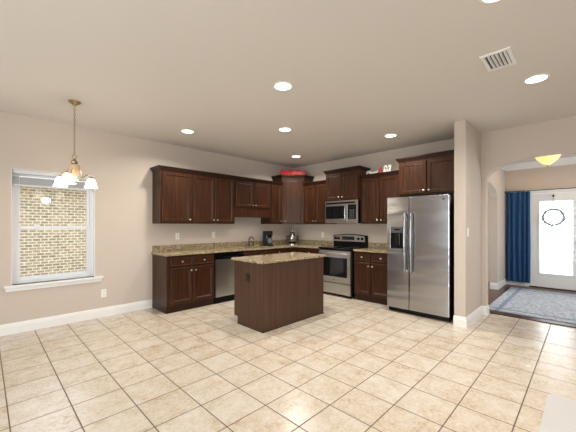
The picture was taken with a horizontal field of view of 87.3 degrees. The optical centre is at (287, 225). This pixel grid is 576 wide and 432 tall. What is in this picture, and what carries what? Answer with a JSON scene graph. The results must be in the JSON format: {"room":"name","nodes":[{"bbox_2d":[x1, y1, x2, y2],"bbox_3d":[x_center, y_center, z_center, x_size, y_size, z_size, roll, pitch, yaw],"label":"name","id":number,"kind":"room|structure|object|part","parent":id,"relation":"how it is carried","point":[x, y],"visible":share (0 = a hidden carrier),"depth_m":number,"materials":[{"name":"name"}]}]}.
{"room":"kitchen","nodes":[
{"label":"kitchen","id":0,"kind":"room"},
{"bbox_2d":[0,111,292,324],"bbox_3d":[-2.698,-0.024,4.557,0.150,2.728,8.180,0,0,45],"label":"wall","id":1,"kind":"structure","parent":0,"point":[125,233],"depth_m":4.51,"materials":[{"name":"beige paint"}]},
{"bbox_2d":[4,168,103,291],"bbox_3d":[-3.127,0.052,4.088,0.190,1.526,1.060,0,0,45],"label":"window","id":2,"kind":"structure","parent":1,"relation":"in","point":[15,228],"depth_m":4.00,"materials":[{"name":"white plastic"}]},
{"bbox_2d":[12,169,92,217],"bbox_3d":[-3.130,-0.397,4.069,0.062,0.613,0.866,0,0,45],"label":"window blind","id":3,"kind":"object","parent":2,"relation":"attached to","point":[19,181],"visible":0.65,"depth_m":3.95,"materials":[{"name":"white"}]},
{"bbox_3d":[-3.134,-0.508,4.074,0.048,0.020,0.862,0,0,45],"label":"rail","id":4,"kind":"part","parent":3,"relation":"part of","materials":[{"name":"white"}]},
{"bbox_3d":[-3.190,-0.312,4.130,0.025,0.705,0.800,0,0,45],"label":"sash","id":5,"kind":"part","parent":2,"relation":"part of","materials":[{"name":"white plastic"}]},
{"bbox_3d":[-3.171,0.350,4.111,0.025,0.690,0.800,0,0,45],"label":"sash","id":6,"kind":"part","parent":2,"relation":"part of","materials":[{"name":"clear glass"}]},
{"bbox_3d":[-3.102,0.753,4.063,0.120,0.026,1.060,0,0,45],"label":"sill","id":7,"kind":"part","parent":2,"relation":"part of","materials":[{"name":"white wood"}]},
{"bbox_2d":[0,299,151,335],"bbox_3d":[-3.814,1.272,3.312,0.016,0.135,4.540,0,0,45],"label":"baseboard","id":8,"kind":"structure","parent":1,"relation":"attached to","point":[29,325],"depth_m":4.14,"materials":[{"name":"white"}]},
{"bbox_2d":[101,289,105,296],"bbox_3d":[-2.707,0.995,4.434,0.010,0.115,0.070,0,0,45],"label":"wall outlet","id":9,"kind":"object","parent":1,"relation":"attached to","point":[103,291],"visible":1,"depth_m":4.43,"materials":[{"name":"white plastic"}]},
{"bbox_2d":[150,165,192,223],"bbox_3d":[-1.915,-0.483,4.979,0.362,0.903,0.576,0,0,45],"label":"upper cabinet","id":10,"kind":"object","parent":1,"relation":"attached to","point":[171,186],"visible":1,"depth_m":4.87,"materials":[{"name":"brown wood"}]},
{"bbox_3d":[-1.919,-0.899,4.983,0.352,0.072,0.576,0,0,45],"label":"crown moulding","id":11,"kind":"part","parent":10,"relation":"part of","materials":[{"name":"brown wood"}]},
{"bbox_3d":[-1.799,-0.454,4.898,0.021,0.803,0.484,0,0,45],"label":"door","id":12,"kind":"part","parent":10,"relation":"part of","materials":[{"name":"brown wood"}]},
{"bbox_2d":[192,170,235,223],"bbox_3d":[-1.406,-0.483,5.493,0.362,0.903,0.865,0,0,45],"label":"upper cabinet","id":13,"kind":"object","parent":1,"relation":"attached to","point":[213,194],"visible":0.95,"depth_m":5.35,"materials":[{"name":"brown wood"}]},
{"bbox_3d":[-1.453,-0.454,5.247,0.021,0.803,0.405,0,0,45],"label":"door","id":14,"kind":"part","parent":13,"relation":"part of","materials":[{"name":"brown wood"}]},
{"bbox_3d":[-1.409,-0.899,5.497,0.352,0.072,0.865,0,0,45],"label":"crown moulding","id":15,"kind":"part","parent":13,"relation":"part of","materials":[{"name":"brown wood"}]},
{"bbox_3d":[-1.159,-0.454,5.544,0.021,0.803,0.402,0,0,45],"label":"door","id":16,"kind":"part","parent":13,"relation":"part of","materials":[{"name":"brown wood"}]},
{"bbox_2d":[235,176,271,217],"bbox_3d":[-0.782,-0.547,6.123,0.362,0.775,0.902,0,0,45],"label":"upper cabinet","id":17,"kind":"object","parent":1,"relation":"attached to","point":[252,195],"visible":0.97,"depth_m":5.99,"materials":[{"name":"brown wood"}]},
{"bbox_3d":[-0.836,-0.605,5.871,0.021,0.500,0.424,0,0,45],"label":"door","id":18,"kind":"part","parent":17,"relation":"part of","materials":[{"name":"brown wood"}]},
{"bbox_3d":[-0.786,-0.899,6.127,0.352,0.072,0.902,0,0,45],"label":"crown moulding","id":19,"kind":"part","parent":17,"relation":"part of","materials":[{"name":"brown wood"}]},
{"bbox_3d":[-0.529,-0.605,6.181,0.021,0.500,0.424,0,0,45],"label":"door","id":20,"kind":"part","parent":17,"relation":"part of","materials":[{"name":"brown wood"}]},
{"bbox_2d":[261,181,282,223],"bbox_3d":[-0.343,-0.483,6.567,0.362,0.903,0.340,0,0,45],"label":"upper cabinet","id":21,"kind":"object","parent":1,"relation":"attached to","point":[275,187],"visible":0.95,"depth_m":6.45,"materials":[{"name":"brown wood"}]},
{"bbox_3d":[-0.246,-0.454,6.466,0.021,0.803,0.290,0,0,45],"label":"door","id":22,"kind":"part","parent":21,"relation":"part of","materials":[{"name":"brown wood"}]},
{"bbox_3d":[-0.347,-0.899,6.570,0.352,0.072,0.340,0,0,45],"label":"crown moulding","id":23,"kind":"part","parent":21,"relation":"part of","materials":[{"name":"brown wood"}]},
{"bbox_2d":[271,175,313,223],"bbox_3d":[0.110,-0.569,6.811,0.664,1.073,0.719,0,0,45],"label":"upper cabinet","id":24,"kind":"object","parent":1,"relation":"attached to","point":[292,187],"visible":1,"depth_m":6.62,"materials":[{"name":"brown wood"}]},
{"bbox_2d":[280,167,304,174],"bbox_3d":[0.107,-1.202,6.673,0.563,0.194,0.044,0,0,-5],"label":"script sign","id":25,"kind":"object","parent":24,"relation":"on","point":[289,172],"visible":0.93,"depth_m":6.66,"materials":[{"name":"red paint"}]},
{"bbox_3d":[0.110,-1.069,6.811,0.664,0.072,0.719,0,0,45],"label":"crown moulding","id":26,"kind":"part","parent":24,"relation":"part of","materials":[{"name":"brown wood"}]},
{"bbox_3d":[0.113,-0.533,6.612,0.423,0.963,0.021,0,0,-5],"label":"door","id":27,"kind":"part","parent":24,"relation":"part of","materials":[{"name":"brown wood"}]},
{"bbox_2d":[0,0,575,167],"bbox_3d":[1.526,-1.448,2.570,8.948,0.120,11.300,0,0,45],"label":"ceiling","id":28,"kind":"structure","parent":0,"point":[360,72],"depth_m":2.70,"materials":[{"name":"white paint"}]},
{"bbox_2d":[53,99,97,188],"bbox_3d":[-2.364,-0.915,3.407,0.490,0.945,0.421,0,0,45],"label":"chandelier","id":29,"kind":"object","parent":28,"relation":"hanging from","point":[70,175],"visible":1,"depth_m":3.37,"materials":[{"name":"gold metal"}]},
{"bbox_3d":[-2.587,-0.498,3.431,0.140,0.110,0.140,0,0,45],"label":"lamp shade","id":30,"kind":"part","parent":29,"relation":"part of","materials":[{"name":"white glass"}]},
{"bbox_3d":[-2.331,-0.498,3.192,0.140,0.110,0.140,0,0,45],"label":"lamp shade","id":31,"kind":"part","parent":29,"relation":"part of","materials":[{"name":"white glass"}]},
{"bbox_3d":[-2.393,-1.063,3.382,0.016,0.561,0.016,0,0,0],"label":"chain","id":32,"kind":"part","parent":29,"relation":"part of","materials":[{"name":"gold metal"}]},
{"bbox_3d":[-2.358,-0.574,3.488,0.012,0.155,0.190,0,0,18],"label":"arm","id":33,"kind":"part","parent":29,"relation":"part of","materials":[{"name":"gold metal"}]},
{"bbox_3d":[-2.331,-0.498,3.572,0.140,0.110,0.140,0,0,45],"label":"lamp shade","id":34,"kind":"part","parent":29,"relation":"part of","materials":[{"name":"white glass"}]},
{"bbox_2d":[180,129,194,133],"bbox_3d":[-1.479,-1.385,4.447,0.200,0.007,0.200,0,0,45],"label":"recessed light","id":35,"kind":"object","parent":28,"relation":"in","point":[188,131],"visible":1,"depth_m":4.44,"materials":[{"name":"white"}]},
{"bbox_2d":[273,81,292,90],"bbox_3d":[-0.050,-1.385,3.005,0.200,0.007,0.200,0,0,45],"label":"recessed light","id":36,"kind":"object","parent":28,"relation":"in","point":[282,85],"visible":1,"depth_m":3.00,"materials":[{"name":"white"}]},
{"bbox_2d":[278,127,291,131],"bbox_3d":[-0.043,-1.385,4.363,0.200,0.007,0.200,0,0,45],"label":"recessed light","id":37,"kind":"object","parent":28,"relation":"in","point":[283,129],"visible":1,"depth_m":4.35,"materials":[{"name":"white"}]},
{"bbox_2d":[384,134,396,137],"bbox_3d":[1.582,-1.385,4.654,0.200,0.007,0.200,0,0,45],"label":"recessed light","id":38,"kind":"object","parent":28,"relation":"in","point":[386,135],"visible":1,"depth_m":4.64,"materials":[{"name":"white"}]},
{"bbox_2d":[479,0,500,3],"bbox_3d":[1.243,-1.385,1.788,0.200,0.007,0.200,0,0,45],"label":"recessed light","id":39,"kind":"object","parent":28,"relation":"in","point":[480,1],"visible":1,"depth_m":1.86,"materials":[{"name":"white"}]},
{"bbox_2d":[479,46,516,71],"bbox_3d":[1.766,-1.381,2.530,0.210,0.014,0.330,0,0,45],"label":"ceiling vent","id":40,"kind":"object","parent":28,"relation":"in","point":[505,57],"visible":1,"depth_m":2.51,"materials":[{"name":"white metal"}]},
{"bbox_2d":[523,73,549,83],"bbox_3d":[2.348,-1.385,2.854,0.200,0.007,0.200,0,0,45],"label":"recessed light","id":41,"kind":"object","parent":28,"relation":"in","point":[537,78],"visible":1,"depth_m":2.84,"materials":[{"name":"white"}]},
{"bbox_2d":[535,154,560,166],"bbox_3d":[4.675,-1.220,5.433,0.400,0.335,0.400,0,0,45],"label":"ceiling light","id":42,"kind":"object","parent":28,"relation":"attached to","point":[546,160],"visible":0.69,"depth_m":5.35,"materials":[{"name":"yellow glass"}]},
{"bbox_2d":[0,282,575,431],"bbox_3d":[1.526,1.400,2.570,8.948,0.120,11.300,0,0,45],"label":"floor","id":43,"kind":"structure","parent":0,"point":[356,365],"depth_m":2.75,"materials":[{"name":"tile"}]},
{"bbox_2d":[152,253,213,313],"bbox_3d":[-1.716,0.902,5.013,0.597,0.875,0.820,0,0,45],"label":"base cabinet","id":44,"kind":"object","parent":43,"relation":"on","point":[183,282],"visible":1,"depth_m":4.79,"materials":[{"name":"brown wood"}]},
{"bbox_3d":[-1.657,0.560,4.708,0.021,0.140,0.360,0,0,45],"label":"drawer","id":45,"kind":"part","parent":44,"relation":"part of","materials":[{"name":"brown wood"}]},
{"bbox_3d":[-1.657,0.935,4.708,0.021,0.560,0.360,0,0,45],"label":"door","id":46,"kind":"part","parent":44,"relation":"part of","materials":[{"name":"brown wood"}]},
{"bbox_3d":[-1.389,0.560,4.978,0.021,0.140,0.370,0,0,45],"label":"drawer","id":47,"kind":"part","parent":44,"relation":"part of","materials":[{"name":"brown wood"}]},
{"bbox_3d":[-1.389,0.935,4.978,0.021,0.560,0.370,0,0,45],"label":"door","id":48,"kind":"part","parent":44,"relation":"part of","materials":[{"name":"brown wood"}]},
{"bbox_2d":[214,251,243,303],"bbox_3d":[-1.204,0.904,5.507,0.540,0.872,0.588,0,0,45],"label":"dishwasher","id":49,"kind":"object","parent":43,"relation":"on","point":[223,264],"visible":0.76,"depth_m":5.24,"materials":[{"name":"silver metal"}]},
{"bbox_3d":[-1.081,1.288,5.384,0.088,0.105,0.584,0,0,45],"label":"toe panel","id":50,"kind":"part","parent":49,"relation":"part of","materials":[{"name":"black plastic"}]},
{"bbox_3d":[-1.031,0.906,5.335,0.028,0.637,0.580,0,0,45],"label":"door","id":51,"kind":"part","parent":49,"relation":"part of","materials":[{"name":"silver metal"}]},
{"bbox_3d":[-1.029,0.527,5.333,0.034,0.111,0.584,0,0,45],"label":"control panel","id":52,"kind":"part","parent":49,"relation":"part of","materials":[{"name":"black"}]},
{"bbox_2d":[244,249,275,255],"bbox_3d":[-0.711,0.902,6.028,0.597,0.875,0.830,0,0,45],"label":"base cabinet","id":53,"kind":"object","parent":43,"relation":"on","point":[263,251],"visible":0.08,"depth_m":5.82,"materials":[{"name":"brown wood"}]},
{"bbox_3d":[-0.668,0.560,5.706,0.021,0.140,0.383,0,0,45],"label":"drawer","id":54,"kind":"part","parent":53,"relation":"part of","materials":[{"name":"brown wood"}]},
{"bbox_3d":[-0.389,0.560,5.988,0.021,0.140,0.383,0,0,45],"label":"drawer","id":55,"kind":"part","parent":53,"relation":"part of","materials":[{"name":"brown wood"}]},
{"bbox_2d":[231,252,325,332],"bbox_3d":[-0.101,0.892,4.404,0.673,0.895,1.277,0,0,45],"label":"kitchen island","id":56,"kind":"object","parent":43,"relation":"on","point":[283,289],"visible":0.99,"depth_m":4.07,"materials":[{"name":"brown wood"}]},
{"bbox_2d":[245,273,249,281],"bbox_3d":[-0.534,0.685,3.973,0.085,0.115,0.010,0,0,45],"label":"wall outlet","id":57,"kind":"object","parent":56,"relation":"attached to","point":[247,275],"visible":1,"depth_m":3.96,"materials":[{"name":"brown plastic"}]},
{"bbox_3d":[-0.522,0.909,3.979,0.609,0.862,0.018,0,0,45],"label":"panel","id":58,"kind":"part","parent":56,"relation":"part of","materials":[{"name":"brown wood"}]},
{"bbox_3d":[0.109,0.909,4.196,0.018,0.862,1.177,0,0,45],"label":"panel","id":59,"kind":"part","parent":56,"relation":"part of","materials":[{"name":"brown wood"}]},
{"bbox_2d":[276,247,294,253],"bbox_3d":[-0.038,0.902,6.708,0.597,0.875,1.080,0,0,45],"label":"base cabinet","id":60,"kind":"object","parent":43,"relation":"on","point":[290,249],"visible":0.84,"depth_m":6.32,"materials":[{"name":"brown wood"}]},
{"bbox_2d":[151,239,333,256],"bbox_3d":[-0.608,0.398,5.671,1.253,0.135,3.355,0,0,45],"label":"countertop","id":61,"kind":"structure","parent":60,"relation":"on","point":[201,248],"depth_m":5.64,"materials":[{"name":"stone"}]},
{"bbox_2d":[263,231,273,245],"bbox_3d":[-0.422,0.273,6.436,0.225,0.315,0.199,0,0,-7],"label":"coffee maker","id":62,"kind":"object","parent":61,"relation":"on","point":[269,241],"visible":1,"depth_m":6.34,"materials":[{"name":"black plastic"}]},
{"bbox_2d":[286,228,297,244],"bbox_3d":[0.100,0.241,6.838,0.209,0.378,0.209,0,0,42],"label":"urn","id":63,"kind":"object","parent":61,"relation":"on","point":[292,237],"visible":1,"depth_m":6.78,"materials":[{"name":"silver metal"}]},
{"bbox_3d":[-0.051,0.853,6.330,0.021,0.725,0.475,0,0,45],"label":"door","id":64,"kind":"part","parent":60,"relation":"part of","materials":[{"name":"brown wood"}]},
{"bbox_2d":[295,247,318,253],"bbox_3d":[0.561,0.902,6.463,0.697,0.875,0.579,0,0,45],"label":"base cabinet","id":65,"kind":"object","parent":43,"relation":"on","point":[297,249],"visible":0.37,"depth_m":6.27,"materials":[{"name":"brown wood"}]},
{"bbox_3d":[0.444,0.560,6.229,0.460,0.140,0.021,0,0,45],"label":"drawer","id":66,"kind":"part","parent":65,"relation":"part of","materials":[{"name":"brown wood"}]},
{"bbox_2d":[318,234,367,297],"bbox_3d":[1.054,0.756,5.904,0.764,1.168,0.655,0,0,45],"label":"range","id":67,"kind":"object","parent":43,"relation":"on","point":[338,263],"visible":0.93,"depth_m":5.72,"materials":[{"name":"silver metal"}]},
{"bbox_3d":[0.846,0.528,5.694,0.684,0.038,0.063,0,0,45],"label":"handle","id":68,"kind":"part","parent":67,"relation":"part of","materials":[{"name":"silver metal"}]},
{"bbox_3d":[0.864,0.780,5.712,0.460,0.260,0.002,0,0,45],"label":"glass","id":69,"kind":"part","parent":67,"relation":"part of","materials":[{"name":"black glass"}]},
{"bbox_3d":[0.884,0.775,5.733,0.736,0.600,0.048,0,0,45],"label":"oven door","id":70,"kind":"part","parent":67,"relation":"part of","materials":[{"name":"silver metal"}]},
{"bbox_3d":[0.885,1.188,5.734,0.736,0.195,0.046,0,0,45],"label":"storage drawer","id":71,"kind":"part","parent":67,"relation":"part of","materials":[{"name":"silver metal"}]},
{"bbox_2d":[319,246,367,249],"bbox_3d":[1.081,0.435,5.931,0.764,0.029,0.580,0,0,45],"label":"cooktop","id":72,"kind":"object","parent":67,"relation":"in","point":[323,247],"depth_m":5.79,"materials":[{"name":"black glass"}]},
{"bbox_3d":[1.229,0.254,6.081,0.720,0.132,0.009,0,0,45],"label":"control panel","id":73,"kind":"part","parent":67,"relation":"part of","materials":[{"name":"silver metal"}]},
{"bbox_2d":[354,251,386,304],"bbox_3d":[1.638,0.902,5.396,0.755,0.875,0.579,0,0,45],"label":"base cabinet","id":74,"kind":"object","parent":43,"relation":"on","point":[370,268],"visible":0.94,"depth_m":5.25,"materials":[{"name":"brown wood"}]},
{"bbox_3d":[1.322,0.560,5.360,0.313,0.140,0.021,0,0,45],"label":"drawer","id":75,"kind":"part","parent":74,"relation":"part of","materials":[{"name":"brown wood"}]},
{"bbox_3d":[1.322,0.935,5.360,0.313,0.560,0.021,0,0,45],"label":"door","id":76,"kind":"part","parent":74,"relation":"part of","materials":[{"name":"brown wood"}]},
{"bbox_2d":[353,242,386,252],"bbox_3d":[1.646,0.398,5.405,0.757,0.135,0.562,0,0,45],"label":"countertop","id":77,"kind":"structure","parent":74,"relation":"on","point":[372,247],"depth_m":5.61,"materials":[{"name":"stone"}]},
{"bbox_3d":[1.580,0.560,5.105,0.378,0.140,0.021,0,0,45],"label":"drawer","id":78,"kind":"part","parent":74,"relation":"part of","materials":[{"name":"brown wood"}]},
{"bbox_3d":[1.580,0.935,5.105,0.378,0.560,0.021,0,0,45],"label":"door","id":79,"kind":"part","parent":74,"relation":"part of","materials":[{"name":"brown wood"}]},
{"bbox_2d":[387,193,453,321],"bbox_3d":[2.107,0.448,4.665,0.900,1.784,0.806,0,0,45],"label":"refrigerator","id":80,"kind":"object","parent":43,"relation":"on","point":[420,229],"visible":0.98,"depth_m":4.38,"materials":[{"name":"silver metal"}]},
{"bbox_3d":[1.692,0.068,4.655,0.212,0.091,0.044,0,0,45],"label":"dispenser panel","id":81,"kind":"part","parent":80,"relation":"part of","materials":[{"name":"grey plastic"}]},
{"bbox_3d":[1.706,0.416,4.659,0.340,1.697,0.062,0,0,45],"label":"freezer door","id":82,"kind":"part","parent":80,"relation":"part of","materials":[{"name":"silver metal"}]},
{"bbox_3d":[1.748,0.258,4.519,0.031,0.934,0.092,0,0,45],"label":"handle","id":83,"kind":"part","parent":80,"relation":"part of","materials":[{"name":"silver metal"}]},
{"bbox_3d":[1.815,0.258,4.452,0.031,0.934,0.092,0,0,45],"label":"handle","id":84,"kind":"part","parent":80,"relation":"part of","materials":[{"name":"silver metal"}]},
{"bbox_3d":[2.029,0.416,4.340,0.553,1.697,0.062,0,0,45],"label":"fridge door","id":85,"kind":"part","parent":80,"relation":"part of","materials":[{"name":"silver metal"}]},
{"bbox_2d":[489,287,575,323],"bbox_3d":[4.557,1.335,5.114,1.600,0.010,2.360,0,0,45],"label":"area rug","id":86,"kind":"object","parent":43,"relation":"on","point":[555,306],"visible":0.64,"depth_m":5.08,"materials":[{"name":"fabric"}]},
{"bbox_2d":[489,311,575,327],"bbox_3d":[3.621,1.334,4.155,1.420,0.012,0.120,0,0,45],"label":"trim","id":87,"kind":"structure","parent":43,"relation":"on","point":[491,312],"depth_m":4.26,"materials":[{"name":"brown wood"}]},
{"bbox_2d":[539,394,575,431],"bbox_3d":[1.902,1.336,1.523,1.000,0.008,1.500,0,0,45],"label":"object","id":88,"kind":"object","parent":43,"relation":"on","point":[559,414],"visible":1,"depth_m":2.12,"materials":[{"name":"white"}]},
{"bbox_2d":[293,116,575,305],"bbox_3d":[3.253,-0.024,4.315,8.648,2.728,0.150,0,0,45],"label":"wall","id":89,"kind":"structure","parent":0,"point":[504,147],"depth_m":4.53,"materials":[{"name":"beige paint"}]},
{"bbox_2d":[303,180,335,223],"bbox_3d":[0.673,-0.483,6.506,0.646,0.903,0.359,0,0,45],"label":"upper cabinet","id":90,"kind":"object","parent":89,"relation":"attached to","point":[315,191],"visible":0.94,"depth_m":6.39,"materials":[{"name":"brown wood"}]},
{"bbox_3d":[0.468,-0.454,6.515,0.298,0.803,0.021,0,0,45],"label":"door","id":91,"kind":"part","parent":90,"relation":"part of","materials":[{"name":"brown wood"}]},
{"bbox_3d":[0.677,-0.899,6.510,0.646,0.072,0.349,0,0,45],"label":"crown moulding","id":92,"kind":"part","parent":90,"relation":"part of","materials":[{"name":"brown wood"}]},
{"bbox_3d":[0.689,-0.454,6.296,0.300,0.803,0.021,0,0,45],"label":"door","id":93,"kind":"part","parent":90,"relation":"part of","materials":[{"name":"brown wood"}]},
{"bbox_2d":[323,165,370,201],"bbox_3d":[1.152,-0.795,5.984,0.841,0.620,0.429,0,0,45],"label":"upper cabinet","id":94,"kind":"object","parent":89,"relation":"attached to","point":[342,184],"visible":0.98,"depth_m":5.81,"materials":[{"name":"brown wood"}]},
{"bbox_3d":[0.902,-0.760,5.988,0.352,0.510,0.021,0,0,45],"label":"door","id":95,"kind":"part","parent":94,"relation":"part of","materials":[{"name":"brown wood"}]},
{"bbox_2d":[325,199,360,222],"bbox_3d":[1.136,-0.264,5.967,0.754,0.437,0.470,0,0,45],"label":"microwave","id":96,"kind":"object","parent":94,"relation":"attached to","point":[345,211],"visible":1,"depth_m":5.79,"materials":[{"name":"silver metal"}]},
{"bbox_3d":[0.940,-0.238,5.918,0.505,0.317,0.016,0,0,45],"label":"door","id":97,"kind":"part","parent":96,"relation":"part of","materials":[{"name":"silver metal"}]},
{"bbox_3d":[1.200,-0.259,5.665,0.179,0.277,0.010,0,0,45],"label":"control panel","id":98,"kind":"part","parent":96,"relation":"part of","materials":[{"name":"black"}]},
{"bbox_3d":[1.155,-1.069,5.987,0.841,0.072,0.419,0,0,45],"label":"crown moulding","id":99,"kind":"part","parent":94,"relation":"part of","materials":[{"name":"brown wood"}]},
{"bbox_3d":[1.160,-0.760,5.732,0.350,0.510,0.021,0,0,45],"label":"door","id":100,"kind":"part","parent":94,"relation":"part of","materials":[{"name":"brown wood"}]},
{"bbox_2d":[368,242,386,248],"bbox_3d":[1.836,0.380,5.598,0.757,0.100,0.020,0,0,45],"label":"backsplash","id":101,"kind":"structure","parent":89,"relation":"attached to","point":[370,245],"depth_m":5.72,"materials":[{"name":"stone"}]},
{"bbox_2d":[359,170,399,223],"bbox_3d":[1.728,-0.483,5.462,0.784,0.903,0.359,0,0,45],"label":"upper cabinet","id":102,"kind":"object","parent":89,"relation":"attached to","point":[376,188],"visible":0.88,"depth_m":5.38,"materials":[{"name":"brown wood"}]},
{"bbox_3d":[1.500,-0.454,5.494,0.354,0.803,0.021,0,0,45],"label":"door","id":103,"kind":"part","parent":102,"relation":"part of","materials":[{"name":"brown wood"}]},
{"bbox_2d":[366,165,390,173],"bbox_3d":[1.645,-1.009,5.485,0.500,0.148,0.036,0,0,45],"label":"sign","id":104,"kind":"object","parent":102,"relation":"on","point":[389,166],"visible":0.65,"depth_m":5.41,"materials":[{"name":"white paint"}]},
{"bbox_3d":[1.732,-0.899,5.466,0.784,0.072,0.349,0,0,45],"label":"crown moulding","id":105,"kind":"part","parent":102,"relation":"part of","materials":[{"name":"brown wood"}]},
{"bbox_3d":[1.761,-0.454,5.235,0.354,0.803,0.021,0,0,45],"label":"door","id":106,"kind":"part","parent":102,"relation":"part of","materials":[{"name":"brown wood"}]},
{"bbox_2d":[395,149,453,196],"bbox_3d":[2.290,-0.795,4.821,0.989,0.620,0.479,0,0,45],"label":"upper cabinet","id":107,"kind":"object","parent":89,"relation":"attached to","point":[430,173],"visible":0.85,"depth_m":4.68,"materials":[{"name":"brown wood"}]},
{"bbox_3d":[1.996,-0.760,4.834,0.424,0.510,0.021,0,0,45],"label":"door","id":108,"kind":"part","parent":107,"relation":"part of","materials":[{"name":"brown wood"}]},
{"bbox_3d":[2.294,-1.069,4.825,0.989,0.072,0.469,0,0,45],"label":"crown moulding","id":109,"kind":"part","parent":107,"relation":"part of","materials":[{"name":"brown wood"}]},
{"bbox_3d":[2.313,-0.760,4.520,0.438,0.510,0.021,0,0,45],"label":"door","id":110,"kind":"part","parent":107,"relation":"part of","materials":[{"name":"brown wood"}]},
{"bbox_2d":[454,120,480,316],"bbox_3d":[2.624,-0.024,4.351,0.137,2.728,0.985,0,0,45],"label":"wall","id":111,"kind":"structure","parent":0,"point":[467,139],"depth_m":4.05,"materials":[{"name":"beige paint"}]},
{"bbox_2d":[453,305,488,327],"bbox_3d":[2.642,1.272,4.313,1.004,0.135,0.159,0,0,-41],"label":"baseboard","id":112,"kind":"structure","parent":111,"relation":"attached to","point":[464,322],"depth_m":4.06,"materials":[{"name":"white"}]},
{"bbox_2d":[488,168,504,282],"bbox_3d":[3.891,-0.024,5.913,0.130,2.728,3.020,0,0,45],"label":"wall","id":113,"kind":"structure","parent":0,"point":[496,182],"depth_m":6.38,"materials":[{"name":"beige paint"}]},
{"bbox_2d":[490,278,524,289],"bbox_3d":[4.756,1.272,6.538,0.975,0.135,0.349,0,0,-37],"label":"baseboard","id":114,"kind":"structure","parent":113,"relation":"attached to","point":[496,286],"depth_m":6.63,"materials":[{"name":"white wood"}]},
{"bbox_2d":[488,164,575,281],"bbox_3d":[5.280,-0.024,6.755,4.400,2.728,0.130,0,0,45],"label":"wall","id":115,"kind":"structure","parent":0,"point":[562,176],"depth_m":6.56,"materials":[{"name":"beige paint"}]},
{"bbox_2d":[505,156,575,170],"bbox_3d":[5.818,-1.318,6.061,2.400,0.140,0.100,0,0,45],"label":"ceiling","id":116,"kind":"structure","parent":115,"relation":"attached to","point":[567,160],"depth_m":6.50,"materials":[{"name":"white paint"}]},
{"bbox_2d":[505,187,575,192],"bbox_3d":[5.612,-0.760,6.267,1.842,0.040,0.094,0,0,45],"label":"curtain rod","id":117,"kind":"object","parent":115,"relation":"attached to","point":[572,187],"visible":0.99,"depth_m":6.43,"materials":[{"name":"black metal"}]},
{"bbox_2d":[506,191,530,282],"bbox_3d":[5.119,0.255,6.720,0.437,2.000,0.068,0,0,45],"label":"curtain","id":118,"kind":"object","parent":117,"relation":"hanging from","point":[518,241],"visible":1,"depth_m":6.70,"materials":[{"name":"blue fabric"}]},
{"bbox_2d":[525,187,575,291],"bbox_3d":[5.645,0.278,6.345,1.055,2.125,0.180,0,0,45],"label":"door","id":119,"kind":"structure","parent":115,"relation":"in","point":[537,279],"depth_m":6.47,"materials":[{"name":"white wood"}]},
{"bbox_3d":[5.657,1.331,6.368,0.880,0.018,0.130,0,0,45],"label":"sill","id":120,"kind":"part","parent":119,"relation":"part of","materials":[{"name":"brown wood"}]},
{"bbox_2d":[541,195,565,225],"bbox_3d":[5.563,-0.312,6.324,0.408,0.666,0.105,0,0,40],"label":"wreath","id":121,"kind":"object","parent":119,"relation":"hanging from","point":[559,210],"visible":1,"depth_m":6.32,"materials":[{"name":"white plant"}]},
{"label":"outside","id":122,"kind":"structure","parent":0,"visible":0},
{"bbox_2d":[540,257,572,275],"bbox_3d":[1.379,1.665,7.078,24.000,0.150,28.000,0,0,45],"label":"ground","id":123,"kind":"structure","parent":122,"point":[549,265],"depth_m":12.00,"materials":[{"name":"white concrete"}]},
{"bbox_2d":[19,186,86,276],"bbox_3d":[-6.048,0.390,5.987,0.180,2.700,12.000,0,0,45],"label":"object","id":124,"kind":"structure","parent":123,"relation":"on","point":[42,251],"depth_m":6.68,"materials":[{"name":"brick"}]}
]}

